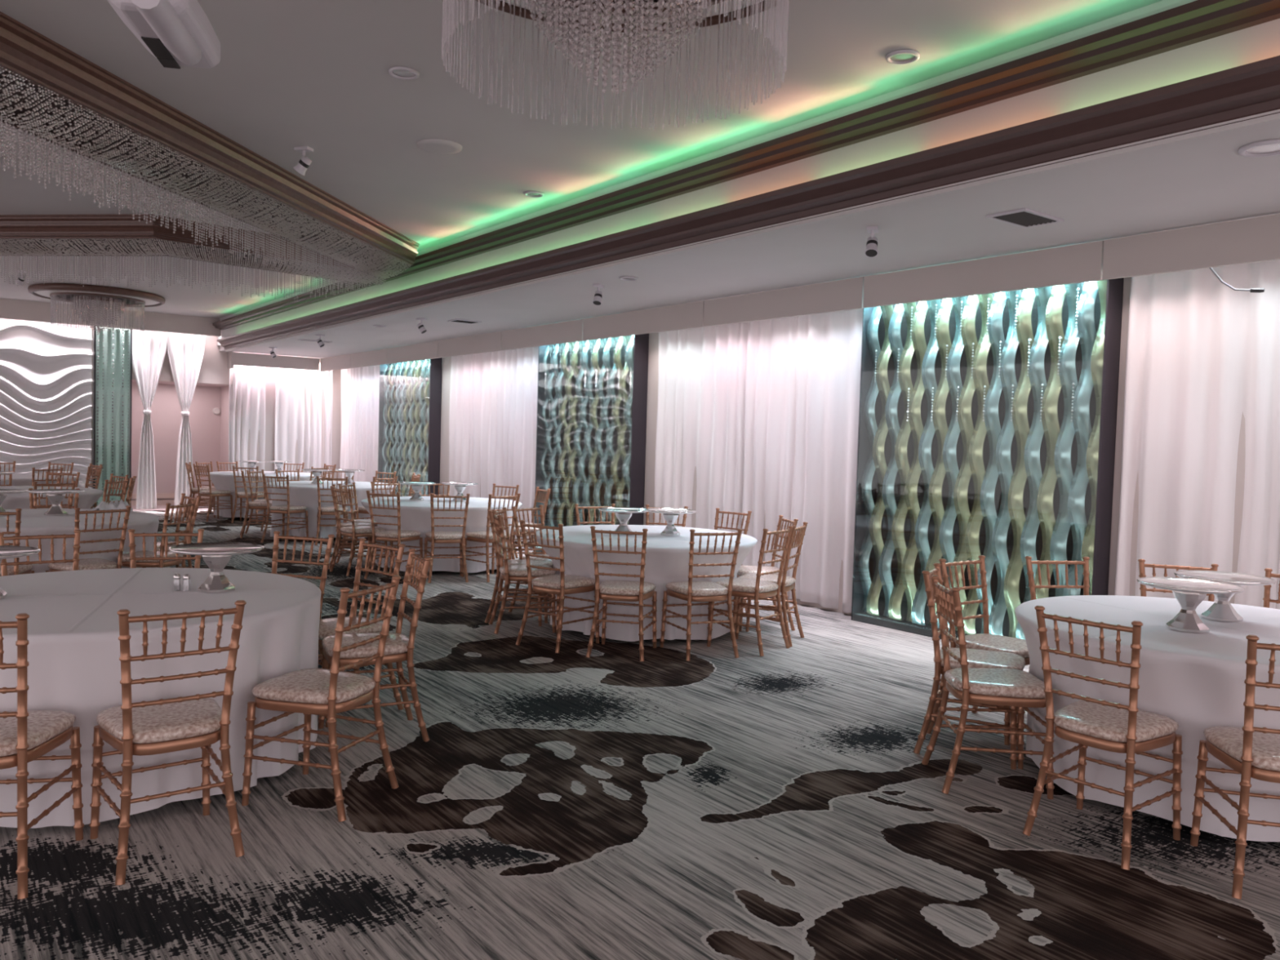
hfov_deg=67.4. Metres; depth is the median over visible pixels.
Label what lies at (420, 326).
ceiling spotlight
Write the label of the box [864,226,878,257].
ceiling spotlight
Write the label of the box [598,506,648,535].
cake stand
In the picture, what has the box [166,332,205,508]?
curtain
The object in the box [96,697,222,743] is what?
cushion
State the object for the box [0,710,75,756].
cushion
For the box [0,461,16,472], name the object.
chair
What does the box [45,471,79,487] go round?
chair
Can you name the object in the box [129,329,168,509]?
curtain
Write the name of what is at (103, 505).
napkin
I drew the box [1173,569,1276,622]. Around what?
cake stand
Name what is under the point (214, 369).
wall
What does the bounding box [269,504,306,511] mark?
cushion
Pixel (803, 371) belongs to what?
curtain
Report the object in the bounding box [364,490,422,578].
chair
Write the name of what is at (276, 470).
chair
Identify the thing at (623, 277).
recessed light
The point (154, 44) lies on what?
vent grille
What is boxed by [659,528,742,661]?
chair
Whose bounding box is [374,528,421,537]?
cushion
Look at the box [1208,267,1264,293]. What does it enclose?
light
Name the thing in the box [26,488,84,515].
cake stand
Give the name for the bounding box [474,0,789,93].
crystal chandelier
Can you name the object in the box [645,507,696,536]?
cake stand
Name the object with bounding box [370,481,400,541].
chair
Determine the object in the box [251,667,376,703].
cushion
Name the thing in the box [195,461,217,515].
chair
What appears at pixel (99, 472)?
chair
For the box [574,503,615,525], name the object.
chair
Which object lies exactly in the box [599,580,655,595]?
cushion
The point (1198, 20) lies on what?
trim
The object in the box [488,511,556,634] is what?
chair
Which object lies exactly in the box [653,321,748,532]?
curtain
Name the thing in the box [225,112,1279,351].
trim
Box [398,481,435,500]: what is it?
cake stand
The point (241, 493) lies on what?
cushion
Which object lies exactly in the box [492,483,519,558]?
chair
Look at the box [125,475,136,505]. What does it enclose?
chair
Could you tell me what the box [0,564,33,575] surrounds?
cushion
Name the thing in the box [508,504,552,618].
chair
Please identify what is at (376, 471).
chair
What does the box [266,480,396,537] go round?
tablecloth
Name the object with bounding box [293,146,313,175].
ceiling spotlight
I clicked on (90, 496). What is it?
tablecloth
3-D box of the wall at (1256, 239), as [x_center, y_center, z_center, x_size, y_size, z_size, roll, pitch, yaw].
[-0.007,-1.724,10.504,0.030,0.258,20.978,0,3,-37]
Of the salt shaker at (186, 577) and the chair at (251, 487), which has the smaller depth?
the salt shaker at (186, 577)
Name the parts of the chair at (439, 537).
leg, leg, seat frame, rail, rail, rail, rail, leg, leg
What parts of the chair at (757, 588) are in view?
leg, leg, seat frame, leg, rail, rail, rail, rail, leg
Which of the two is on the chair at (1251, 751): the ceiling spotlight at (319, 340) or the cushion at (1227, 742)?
the cushion at (1227, 742)
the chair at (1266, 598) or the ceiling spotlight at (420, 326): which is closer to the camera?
the chair at (1266, 598)
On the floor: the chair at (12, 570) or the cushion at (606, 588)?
the chair at (12, 570)
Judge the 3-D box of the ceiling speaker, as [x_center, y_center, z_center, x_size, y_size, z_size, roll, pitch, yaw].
[-1.386,-2.302,6.642,0.309,0.020,0.309,0,3,-37]
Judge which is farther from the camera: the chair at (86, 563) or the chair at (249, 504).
the chair at (249, 504)
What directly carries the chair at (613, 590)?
on the floor
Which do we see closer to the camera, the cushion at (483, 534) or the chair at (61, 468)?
the cushion at (483, 534)
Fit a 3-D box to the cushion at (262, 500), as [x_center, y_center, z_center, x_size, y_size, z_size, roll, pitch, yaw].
[-5.497,0.317,14.262,0.435,0.054,0.412,2,2,12]
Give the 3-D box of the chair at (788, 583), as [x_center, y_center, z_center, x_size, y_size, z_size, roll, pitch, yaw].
[1.028,0.798,7.597,0.495,0.935,0.430,3,3,23]
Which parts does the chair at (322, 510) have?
leg, rail, seat frame, leg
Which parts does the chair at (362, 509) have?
seat frame, rail, leg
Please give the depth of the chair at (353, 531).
10.43 m
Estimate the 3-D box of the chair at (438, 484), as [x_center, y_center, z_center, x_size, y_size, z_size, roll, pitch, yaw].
[-2.590,0.500,12.148,0.430,0.935,0.495,1,3,-18]
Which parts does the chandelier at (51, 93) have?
rail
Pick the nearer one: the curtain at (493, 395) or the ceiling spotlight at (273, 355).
the curtain at (493, 395)
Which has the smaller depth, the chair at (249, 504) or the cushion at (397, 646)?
the cushion at (397, 646)
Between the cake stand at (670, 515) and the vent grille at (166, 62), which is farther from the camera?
the cake stand at (670, 515)
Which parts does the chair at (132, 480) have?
leg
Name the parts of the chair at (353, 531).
leg, rail, rail, rail, leg, seat frame, leg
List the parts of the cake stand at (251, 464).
plate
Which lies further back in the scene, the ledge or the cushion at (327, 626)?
the ledge
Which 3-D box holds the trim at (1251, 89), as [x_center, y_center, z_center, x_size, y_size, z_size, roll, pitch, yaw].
[-0.861,-1.893,8.517,0.175,0.188,22.850,0,3,-37]
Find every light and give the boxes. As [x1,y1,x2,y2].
[373,324,386,327]
[388,66,419,79]
[523,191,544,197]
[618,275,638,280]
[885,48,919,64]
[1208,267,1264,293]
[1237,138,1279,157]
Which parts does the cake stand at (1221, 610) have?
plate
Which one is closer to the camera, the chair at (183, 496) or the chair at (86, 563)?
the chair at (86, 563)
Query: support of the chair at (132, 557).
on the floor
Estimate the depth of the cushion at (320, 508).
13.03 m
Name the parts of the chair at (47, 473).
leg, rail, leg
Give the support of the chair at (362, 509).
on the floor
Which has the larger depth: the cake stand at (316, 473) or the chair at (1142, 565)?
the cake stand at (316, 473)
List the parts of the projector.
arm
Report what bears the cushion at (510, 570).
on the chair at (508, 572)
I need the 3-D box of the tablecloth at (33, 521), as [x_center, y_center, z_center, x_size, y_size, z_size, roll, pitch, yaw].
[-5.019,0.673,7.917,1.889,0.739,1.834,0,3,-37]
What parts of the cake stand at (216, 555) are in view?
plate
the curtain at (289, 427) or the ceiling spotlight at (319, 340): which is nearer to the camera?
the ceiling spotlight at (319, 340)
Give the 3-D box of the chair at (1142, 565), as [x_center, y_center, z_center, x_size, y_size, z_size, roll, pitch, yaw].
[3.044,0.949,5.418,0.430,0.935,0.495,3,3,22]
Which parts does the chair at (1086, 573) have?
leg, rail, rail, leg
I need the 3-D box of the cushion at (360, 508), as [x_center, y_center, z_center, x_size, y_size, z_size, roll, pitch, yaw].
[-3.757,0.398,13.552,0.435,0.054,0.412,4,3,38]
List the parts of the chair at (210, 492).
leg, leg, seat frame, leg, leg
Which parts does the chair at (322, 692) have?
leg, leg, seat frame, leg, rail, rail, rail, rail, leg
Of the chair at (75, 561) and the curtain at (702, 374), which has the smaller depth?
the chair at (75, 561)
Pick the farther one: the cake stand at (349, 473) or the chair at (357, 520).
the cake stand at (349, 473)
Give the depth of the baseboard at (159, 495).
18.72 m
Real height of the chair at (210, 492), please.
0.935 m
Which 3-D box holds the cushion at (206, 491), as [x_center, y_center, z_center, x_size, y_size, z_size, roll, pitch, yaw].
[-7.090,0.196,16.005,0.412,0.054,0.435,3,3,32]
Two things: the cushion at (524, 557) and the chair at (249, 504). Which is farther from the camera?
the chair at (249, 504)
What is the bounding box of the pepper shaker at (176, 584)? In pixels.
[173,573,181,591]
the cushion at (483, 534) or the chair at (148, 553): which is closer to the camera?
the chair at (148, 553)
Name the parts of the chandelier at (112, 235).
rail, moulding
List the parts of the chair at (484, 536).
leg, seat frame, leg, leg, rail, rail, leg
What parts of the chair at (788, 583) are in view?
leg, leg, seat frame, leg, rail, rail, leg, rail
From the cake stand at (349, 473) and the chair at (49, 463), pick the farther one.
the chair at (49, 463)
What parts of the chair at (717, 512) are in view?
leg, rail, rail, leg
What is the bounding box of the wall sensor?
[212,407,220,414]
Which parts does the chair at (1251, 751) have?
leg, seat frame, leg, rail, rail, rail, rail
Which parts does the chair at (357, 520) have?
leg, rail, leg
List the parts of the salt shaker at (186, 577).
glass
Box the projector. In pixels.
[106,0,220,68]
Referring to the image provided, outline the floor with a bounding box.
[0,509,1279,959]
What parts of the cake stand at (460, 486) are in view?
plate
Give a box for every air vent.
[297,338,332,342]
[447,318,481,324]
[986,208,1063,228]
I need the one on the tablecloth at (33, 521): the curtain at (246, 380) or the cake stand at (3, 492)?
the cake stand at (3, 492)
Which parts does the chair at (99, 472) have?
leg, leg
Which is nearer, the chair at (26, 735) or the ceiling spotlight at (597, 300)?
the chair at (26, 735)
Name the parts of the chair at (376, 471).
rail, leg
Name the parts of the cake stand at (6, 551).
plate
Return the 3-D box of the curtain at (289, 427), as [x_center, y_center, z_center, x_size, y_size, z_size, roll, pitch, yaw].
[-6.667,-0.911,19.011,1.125,2.872,0.122,0,3,-37]
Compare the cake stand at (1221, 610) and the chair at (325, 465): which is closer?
the cake stand at (1221, 610)
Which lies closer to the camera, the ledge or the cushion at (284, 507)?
the cushion at (284, 507)
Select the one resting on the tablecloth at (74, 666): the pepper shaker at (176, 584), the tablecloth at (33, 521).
the pepper shaker at (176, 584)
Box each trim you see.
[0,297,221,336]
[212,0,1279,329]
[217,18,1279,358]
[217,55,1279,350]
[219,0,1196,320]
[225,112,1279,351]
[227,351,319,370]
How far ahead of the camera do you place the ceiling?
5.56 m
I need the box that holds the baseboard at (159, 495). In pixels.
[131,493,215,505]
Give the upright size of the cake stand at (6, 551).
0.208 m
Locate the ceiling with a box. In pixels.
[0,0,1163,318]
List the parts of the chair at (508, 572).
leg, leg, seat frame, leg, leg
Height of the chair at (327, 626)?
0.935 m
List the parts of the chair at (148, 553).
seat frame, leg, rail, rail, rail, rail, leg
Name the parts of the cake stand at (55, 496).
plate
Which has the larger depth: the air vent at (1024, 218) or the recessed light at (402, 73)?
the air vent at (1024, 218)
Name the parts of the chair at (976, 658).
leg, rail, leg, seat frame, leg, leg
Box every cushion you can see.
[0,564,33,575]
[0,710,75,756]
[47,558,117,570]
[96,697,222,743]
[115,550,183,562]
[156,541,183,551]
[189,487,215,491]
[199,489,231,493]
[237,491,263,495]
[244,501,271,506]
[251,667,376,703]
[253,498,271,501]
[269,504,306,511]
[317,506,348,511]
[318,616,382,639]
[321,632,408,658]
[335,522,375,528]
[339,525,386,533]
[346,519,377,526]
[355,506,367,511]
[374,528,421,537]
[425,531,462,539]
[466,530,510,538]
[499,559,552,567]
[499,564,555,576]
[513,524,539,531]
[523,554,552,562]
[531,573,595,589]
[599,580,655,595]
[665,581,728,595]
[715,577,778,592]
[737,565,783,575]
[737,573,795,586]
[933,647,1025,671]
[944,667,1045,698]
[955,633,1029,657]
[1053,700,1178,742]
[1203,726,1279,771]
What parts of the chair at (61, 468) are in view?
leg, rail, leg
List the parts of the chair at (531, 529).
seat frame, leg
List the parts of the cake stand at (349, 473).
plate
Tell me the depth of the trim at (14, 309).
16.67 m
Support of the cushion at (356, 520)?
on the chair at (357, 520)
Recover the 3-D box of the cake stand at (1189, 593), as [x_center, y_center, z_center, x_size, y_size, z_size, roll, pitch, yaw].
[2.475,0.570,4.331,0.423,0.208,0.423,2,3,19]
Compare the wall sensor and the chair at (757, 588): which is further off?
the wall sensor
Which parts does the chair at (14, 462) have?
leg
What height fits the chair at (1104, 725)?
0.935 m
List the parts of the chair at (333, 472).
rail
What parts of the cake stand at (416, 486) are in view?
plate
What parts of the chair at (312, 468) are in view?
leg, rail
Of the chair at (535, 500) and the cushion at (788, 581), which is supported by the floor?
the chair at (535, 500)
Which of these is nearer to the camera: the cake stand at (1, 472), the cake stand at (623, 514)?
the cake stand at (623, 514)
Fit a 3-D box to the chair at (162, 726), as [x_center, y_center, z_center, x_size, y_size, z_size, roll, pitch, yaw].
[-1.733,0.889,3.522,0.430,0.935,0.495,0,3,-39]
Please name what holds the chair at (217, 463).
on the floor
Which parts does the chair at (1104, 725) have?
leg, leg, rail, rail, rail, rail, seat frame, leg, leg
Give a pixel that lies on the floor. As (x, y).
(611, 804)
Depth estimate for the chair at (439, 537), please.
10.06 m
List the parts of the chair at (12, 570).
rail, rail, rail, seat frame, leg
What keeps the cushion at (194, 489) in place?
on the chair at (193, 491)
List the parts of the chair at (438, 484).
rail, leg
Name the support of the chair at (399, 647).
on the floor
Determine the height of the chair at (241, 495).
0.935 m
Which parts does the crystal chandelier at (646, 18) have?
ceiling plate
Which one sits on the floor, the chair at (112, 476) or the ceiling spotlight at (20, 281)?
the chair at (112, 476)
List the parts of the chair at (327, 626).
leg, seat frame, leg, rail, rail, rail, rail, leg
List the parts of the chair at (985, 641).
leg, rail, rail, rail, rail, leg, seat frame, leg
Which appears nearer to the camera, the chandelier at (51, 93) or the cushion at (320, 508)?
the chandelier at (51, 93)
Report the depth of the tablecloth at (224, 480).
16.15 m
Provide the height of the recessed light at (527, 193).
0.015 m
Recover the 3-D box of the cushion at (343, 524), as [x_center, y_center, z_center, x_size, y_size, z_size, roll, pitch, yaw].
[-3.253,0.521,10.977,0.435,0.054,0.412,1,2,-14]
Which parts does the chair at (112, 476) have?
leg, rail, leg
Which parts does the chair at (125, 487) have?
leg, rail, rail, leg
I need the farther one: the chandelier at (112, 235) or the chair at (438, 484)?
the chair at (438, 484)
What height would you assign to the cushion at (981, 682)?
0.054 m
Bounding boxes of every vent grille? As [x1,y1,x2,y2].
[141,36,173,58]
[156,57,180,68]
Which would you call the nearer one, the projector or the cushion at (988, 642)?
the projector
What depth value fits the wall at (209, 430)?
18.82 m
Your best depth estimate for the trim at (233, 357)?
18.34 m
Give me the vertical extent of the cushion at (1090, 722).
0.054 m
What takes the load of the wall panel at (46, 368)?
attached to the wall at (214, 369)
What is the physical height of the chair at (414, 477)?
0.935 m
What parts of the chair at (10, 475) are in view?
leg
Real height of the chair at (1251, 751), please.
0.935 m
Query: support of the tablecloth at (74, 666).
on the round table
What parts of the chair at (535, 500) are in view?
leg, leg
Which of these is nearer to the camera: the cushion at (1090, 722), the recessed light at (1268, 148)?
the cushion at (1090, 722)
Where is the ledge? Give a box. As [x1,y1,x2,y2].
[131,504,213,511]
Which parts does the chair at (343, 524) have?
leg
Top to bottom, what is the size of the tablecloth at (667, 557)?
0.739 m
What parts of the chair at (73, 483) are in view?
leg, rail, rail, leg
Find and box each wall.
[90,326,341,488]
[128,379,229,500]
[320,213,1279,371]
[439,276,1244,614]
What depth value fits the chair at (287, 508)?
13.05 m
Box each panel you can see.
[0,318,92,509]
[377,357,442,497]
[533,333,648,554]
[851,277,1124,640]
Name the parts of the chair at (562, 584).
leg, rail, rail, rail, rail, leg, leg, seat frame, leg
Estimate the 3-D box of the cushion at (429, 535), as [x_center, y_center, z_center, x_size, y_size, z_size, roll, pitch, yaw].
[-2.069,0.587,10.246,0.412,0.054,0.435,1,3,-19]
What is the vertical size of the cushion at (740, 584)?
0.054 m
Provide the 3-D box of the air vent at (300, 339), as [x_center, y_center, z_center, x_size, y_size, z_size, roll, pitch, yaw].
[-5.161,-2.209,15.253,0.500,0.013,0.100,0,3,-37]
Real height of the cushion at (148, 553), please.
0.054 m
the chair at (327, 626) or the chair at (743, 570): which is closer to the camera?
the chair at (327, 626)
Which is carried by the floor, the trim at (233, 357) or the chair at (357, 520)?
the chair at (357, 520)
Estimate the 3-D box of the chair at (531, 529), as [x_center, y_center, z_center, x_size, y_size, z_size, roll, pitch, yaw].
[-1.308,0.574,11.289,0.495,0.935,0.430,1,2,-6]
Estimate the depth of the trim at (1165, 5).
5.58 m
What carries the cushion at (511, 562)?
on the chair at (511, 562)
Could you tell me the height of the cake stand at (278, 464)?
0.208 m
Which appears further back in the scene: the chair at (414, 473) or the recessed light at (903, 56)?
the chair at (414, 473)
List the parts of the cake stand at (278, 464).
plate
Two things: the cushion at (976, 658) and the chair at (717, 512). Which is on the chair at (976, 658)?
the cushion at (976, 658)
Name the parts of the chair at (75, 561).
leg, rail, rail, leg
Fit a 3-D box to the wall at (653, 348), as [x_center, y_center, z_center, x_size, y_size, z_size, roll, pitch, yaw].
[0.865,-0.346,10.344,0.130,2.970,23.550,0,3,-37]
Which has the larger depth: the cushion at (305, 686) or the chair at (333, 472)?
the chair at (333, 472)
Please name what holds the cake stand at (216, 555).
on the tablecloth at (74, 666)
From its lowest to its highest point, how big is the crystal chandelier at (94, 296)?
0.615 m
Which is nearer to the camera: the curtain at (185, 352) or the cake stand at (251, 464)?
the cake stand at (251, 464)
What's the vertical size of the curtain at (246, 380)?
2.863 m
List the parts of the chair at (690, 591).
leg, leg, seat frame, leg, rail, rail, rail, rail, leg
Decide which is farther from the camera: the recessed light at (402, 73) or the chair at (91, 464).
the chair at (91, 464)
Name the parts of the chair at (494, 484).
leg, rail, leg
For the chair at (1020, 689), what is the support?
on the floor
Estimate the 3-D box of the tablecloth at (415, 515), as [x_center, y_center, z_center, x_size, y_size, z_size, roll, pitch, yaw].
[-2.307,0.614,11.191,1.836,0.739,1.836,1,3,-21]
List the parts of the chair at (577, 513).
leg, rail, rail, leg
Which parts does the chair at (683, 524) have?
leg, rail, leg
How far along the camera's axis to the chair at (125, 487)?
10.83 m
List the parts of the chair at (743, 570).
leg, leg, rail, leg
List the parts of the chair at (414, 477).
leg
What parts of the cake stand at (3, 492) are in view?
plate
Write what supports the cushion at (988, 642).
on the chair at (985, 641)
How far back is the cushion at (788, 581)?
7.52 m
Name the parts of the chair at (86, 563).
seat frame, leg, rail, rail, rail, rail, leg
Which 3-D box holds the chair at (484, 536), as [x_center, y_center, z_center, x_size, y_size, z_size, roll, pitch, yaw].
[-1.610,0.602,10.399,0.430,0.935,0.495,-1,3,-45]
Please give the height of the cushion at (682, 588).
0.054 m
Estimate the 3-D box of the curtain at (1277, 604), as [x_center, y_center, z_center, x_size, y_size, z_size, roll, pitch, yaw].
[4.610,0.008,5.177,0.133,2.882,1.977,0,3,-37]
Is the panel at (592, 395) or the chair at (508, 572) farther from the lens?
the panel at (592, 395)
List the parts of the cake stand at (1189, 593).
plate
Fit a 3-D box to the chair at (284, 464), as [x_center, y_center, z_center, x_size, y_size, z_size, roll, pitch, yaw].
[-6.542,0.144,17.839,0.430,0.935,0.495,2,2,7]
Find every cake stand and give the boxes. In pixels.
[0,471,14,474]
[0,488,26,516]
[0,545,40,599]
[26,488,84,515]
[168,542,264,592]
[239,460,265,473]
[266,461,291,473]
[302,469,332,484]
[334,469,364,484]
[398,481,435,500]
[442,482,478,501]
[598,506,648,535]
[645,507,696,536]
[1137,576,1244,633]
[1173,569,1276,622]
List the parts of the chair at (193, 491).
leg, leg, leg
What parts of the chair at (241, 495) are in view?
leg, leg, rail, seat frame, leg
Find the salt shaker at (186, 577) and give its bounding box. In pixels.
[182,573,190,591]
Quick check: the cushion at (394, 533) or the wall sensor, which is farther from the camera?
the wall sensor
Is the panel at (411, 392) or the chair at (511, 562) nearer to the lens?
the chair at (511, 562)
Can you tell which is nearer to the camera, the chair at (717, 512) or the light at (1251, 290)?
the light at (1251, 290)
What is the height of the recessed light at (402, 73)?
0.015 m
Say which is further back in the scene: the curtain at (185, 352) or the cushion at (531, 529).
the curtain at (185, 352)
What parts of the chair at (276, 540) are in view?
leg, rail, rail, rail, leg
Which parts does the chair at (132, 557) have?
leg, rail, rail, leg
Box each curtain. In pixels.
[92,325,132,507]
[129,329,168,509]
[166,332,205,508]
[228,364,266,471]
[274,364,333,480]
[339,364,379,482]
[448,346,538,543]
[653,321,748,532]
[741,308,862,613]
[1114,259,1279,608]
[1276,551,1279,608]
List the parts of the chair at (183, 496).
leg, rail, leg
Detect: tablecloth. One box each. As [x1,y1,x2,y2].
[0,472,79,487]
[0,485,103,509]
[0,508,159,573]
[0,567,321,828]
[207,471,320,519]
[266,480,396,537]
[360,496,522,573]
[536,524,757,641]
[1014,595,1279,841]
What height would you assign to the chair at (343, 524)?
0.935 m
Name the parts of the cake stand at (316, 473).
plate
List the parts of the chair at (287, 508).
leg, rail, rail, rail, rail, leg, leg, seat frame, leg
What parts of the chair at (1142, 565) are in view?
leg, rail, rail, leg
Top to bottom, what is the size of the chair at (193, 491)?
0.935 m
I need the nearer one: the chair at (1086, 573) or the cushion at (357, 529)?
the chair at (1086, 573)
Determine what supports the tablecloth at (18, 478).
on the round table
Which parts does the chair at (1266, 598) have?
leg, rail, rail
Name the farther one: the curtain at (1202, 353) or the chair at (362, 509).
the chair at (362, 509)
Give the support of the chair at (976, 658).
on the floor
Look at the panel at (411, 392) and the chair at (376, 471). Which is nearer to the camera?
the chair at (376, 471)
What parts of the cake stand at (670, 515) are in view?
plate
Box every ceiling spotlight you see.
[15,270,26,285]
[268,346,276,358]
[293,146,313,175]
[315,334,324,347]
[416,318,426,333]
[592,284,604,305]
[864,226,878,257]
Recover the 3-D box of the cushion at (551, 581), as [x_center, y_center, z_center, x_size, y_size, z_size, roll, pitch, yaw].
[-0.584,0.758,7.206,0.412,0.054,0.435,3,3,36]
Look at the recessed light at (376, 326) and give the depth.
12.79 m
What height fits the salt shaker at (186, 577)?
0.081 m
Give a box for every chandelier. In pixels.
[0,11,419,289]
[0,213,385,301]
[27,283,165,333]
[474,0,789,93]
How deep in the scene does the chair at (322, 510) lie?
12.99 m
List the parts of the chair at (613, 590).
leg, leg, rail, rail, rail, rail, seat frame, leg, leg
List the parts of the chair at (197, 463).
leg, leg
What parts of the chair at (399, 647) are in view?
leg, seat frame, leg, rail, rail, rail, rail, leg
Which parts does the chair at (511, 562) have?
leg, rail, leg, leg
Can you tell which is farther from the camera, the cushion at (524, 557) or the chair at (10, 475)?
the chair at (10, 475)
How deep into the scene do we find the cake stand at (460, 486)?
11.29 m
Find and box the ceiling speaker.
[417,138,462,154]
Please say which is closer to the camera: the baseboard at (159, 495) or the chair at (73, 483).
the chair at (73, 483)
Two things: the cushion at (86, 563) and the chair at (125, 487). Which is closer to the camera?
the cushion at (86, 563)
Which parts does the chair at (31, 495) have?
leg, rail, leg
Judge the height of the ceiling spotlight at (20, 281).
0.189 m
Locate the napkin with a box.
[91,499,133,511]
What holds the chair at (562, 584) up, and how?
on the floor
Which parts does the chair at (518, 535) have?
leg, rail, leg, leg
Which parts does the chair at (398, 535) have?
leg, rail, rail, rail, rail, leg, seat frame, leg, leg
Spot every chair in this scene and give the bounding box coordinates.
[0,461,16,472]
[0,471,12,485]
[0,508,34,576]
[0,529,81,576]
[0,613,84,899]
[28,488,79,508]
[31,466,63,486]
[33,480,76,508]
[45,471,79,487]
[45,505,131,572]
[48,462,74,474]
[84,466,102,509]
[87,463,102,508]
[88,600,246,884]
[102,478,129,502]
[106,473,128,503]
[115,500,196,568]
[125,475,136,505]
[128,528,204,568]
[156,493,200,568]
[185,462,215,517]
[193,463,233,521]
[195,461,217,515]
[216,461,238,471]
[231,466,266,523]
[240,471,271,537]
[240,575,400,822]
[244,469,271,533]
[261,474,308,544]
[271,530,334,662]
[275,469,299,481]
[283,462,304,472]
[310,466,328,480]
[315,475,348,545]
[318,537,405,727]
[318,548,431,751]
[321,463,336,480]
[328,471,354,480]
[328,484,375,568]
[329,487,388,576]
[336,482,377,564]
[351,476,397,538]
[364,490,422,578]
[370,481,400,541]
[374,470,396,497]
[408,474,421,496]
[410,472,418,496]
[419,481,449,496]
[423,493,470,582]
[462,493,520,582]
[484,506,552,626]
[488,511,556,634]
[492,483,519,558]
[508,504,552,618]
[512,486,551,554]
[513,488,551,554]
[515,520,599,653]
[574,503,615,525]
[586,525,657,661]
[645,504,688,527]
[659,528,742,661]
[706,525,793,656]
[714,507,751,613]
[730,521,808,646]
[737,515,798,631]
[913,562,1025,769]
[921,575,1054,799]
[934,555,1030,745]
[1022,605,1182,870]
[1025,555,1089,672]
[1137,559,1218,601]
[1190,634,1279,899]
[1262,568,1279,608]
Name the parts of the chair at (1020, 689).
leg, rail, rail, rail, rail, leg, seat frame, leg, leg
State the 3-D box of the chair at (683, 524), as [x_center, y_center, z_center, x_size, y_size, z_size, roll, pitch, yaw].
[0.190,0.716,8.943,0.430,0.935,0.495,2,2,13]
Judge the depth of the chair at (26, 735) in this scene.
3.21 m
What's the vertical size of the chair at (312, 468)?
0.935 m
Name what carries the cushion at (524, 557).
on the chair at (518, 535)
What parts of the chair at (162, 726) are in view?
leg, leg, seat frame, rail, rail, rail, rail, leg, leg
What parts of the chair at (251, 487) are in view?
leg, leg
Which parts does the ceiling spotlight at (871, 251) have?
stem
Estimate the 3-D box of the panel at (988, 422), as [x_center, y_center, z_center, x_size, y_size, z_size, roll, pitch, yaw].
[2.650,-0.173,7.663,0.200,2.955,2.190,0,3,-37]
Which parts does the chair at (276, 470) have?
leg, rail, leg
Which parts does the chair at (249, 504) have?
leg, leg, seat frame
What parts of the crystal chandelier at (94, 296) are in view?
ceiling plate, strand plate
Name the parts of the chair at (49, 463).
rail, leg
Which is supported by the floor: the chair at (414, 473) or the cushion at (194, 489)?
the chair at (414, 473)
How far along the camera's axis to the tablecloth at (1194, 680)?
4.00 m
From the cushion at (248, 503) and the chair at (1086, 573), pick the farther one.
the cushion at (248, 503)
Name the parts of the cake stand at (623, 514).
plate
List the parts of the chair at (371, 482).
leg, rail, leg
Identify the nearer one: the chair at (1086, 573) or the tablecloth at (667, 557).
the chair at (1086, 573)
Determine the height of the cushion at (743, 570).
0.054 m
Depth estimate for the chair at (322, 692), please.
3.94 m
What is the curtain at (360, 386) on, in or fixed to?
hanging from the wall at (653, 348)
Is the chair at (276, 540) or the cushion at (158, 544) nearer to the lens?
the chair at (276, 540)
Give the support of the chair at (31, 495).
on the floor
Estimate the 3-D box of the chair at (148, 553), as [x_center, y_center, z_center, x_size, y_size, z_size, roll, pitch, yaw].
[-3.997,0.637,7.917,0.495,0.935,0.430,2,2,5]
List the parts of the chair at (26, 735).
rail, rail, rail, rail, leg, seat frame, leg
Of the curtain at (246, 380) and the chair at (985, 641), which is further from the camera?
the curtain at (246, 380)

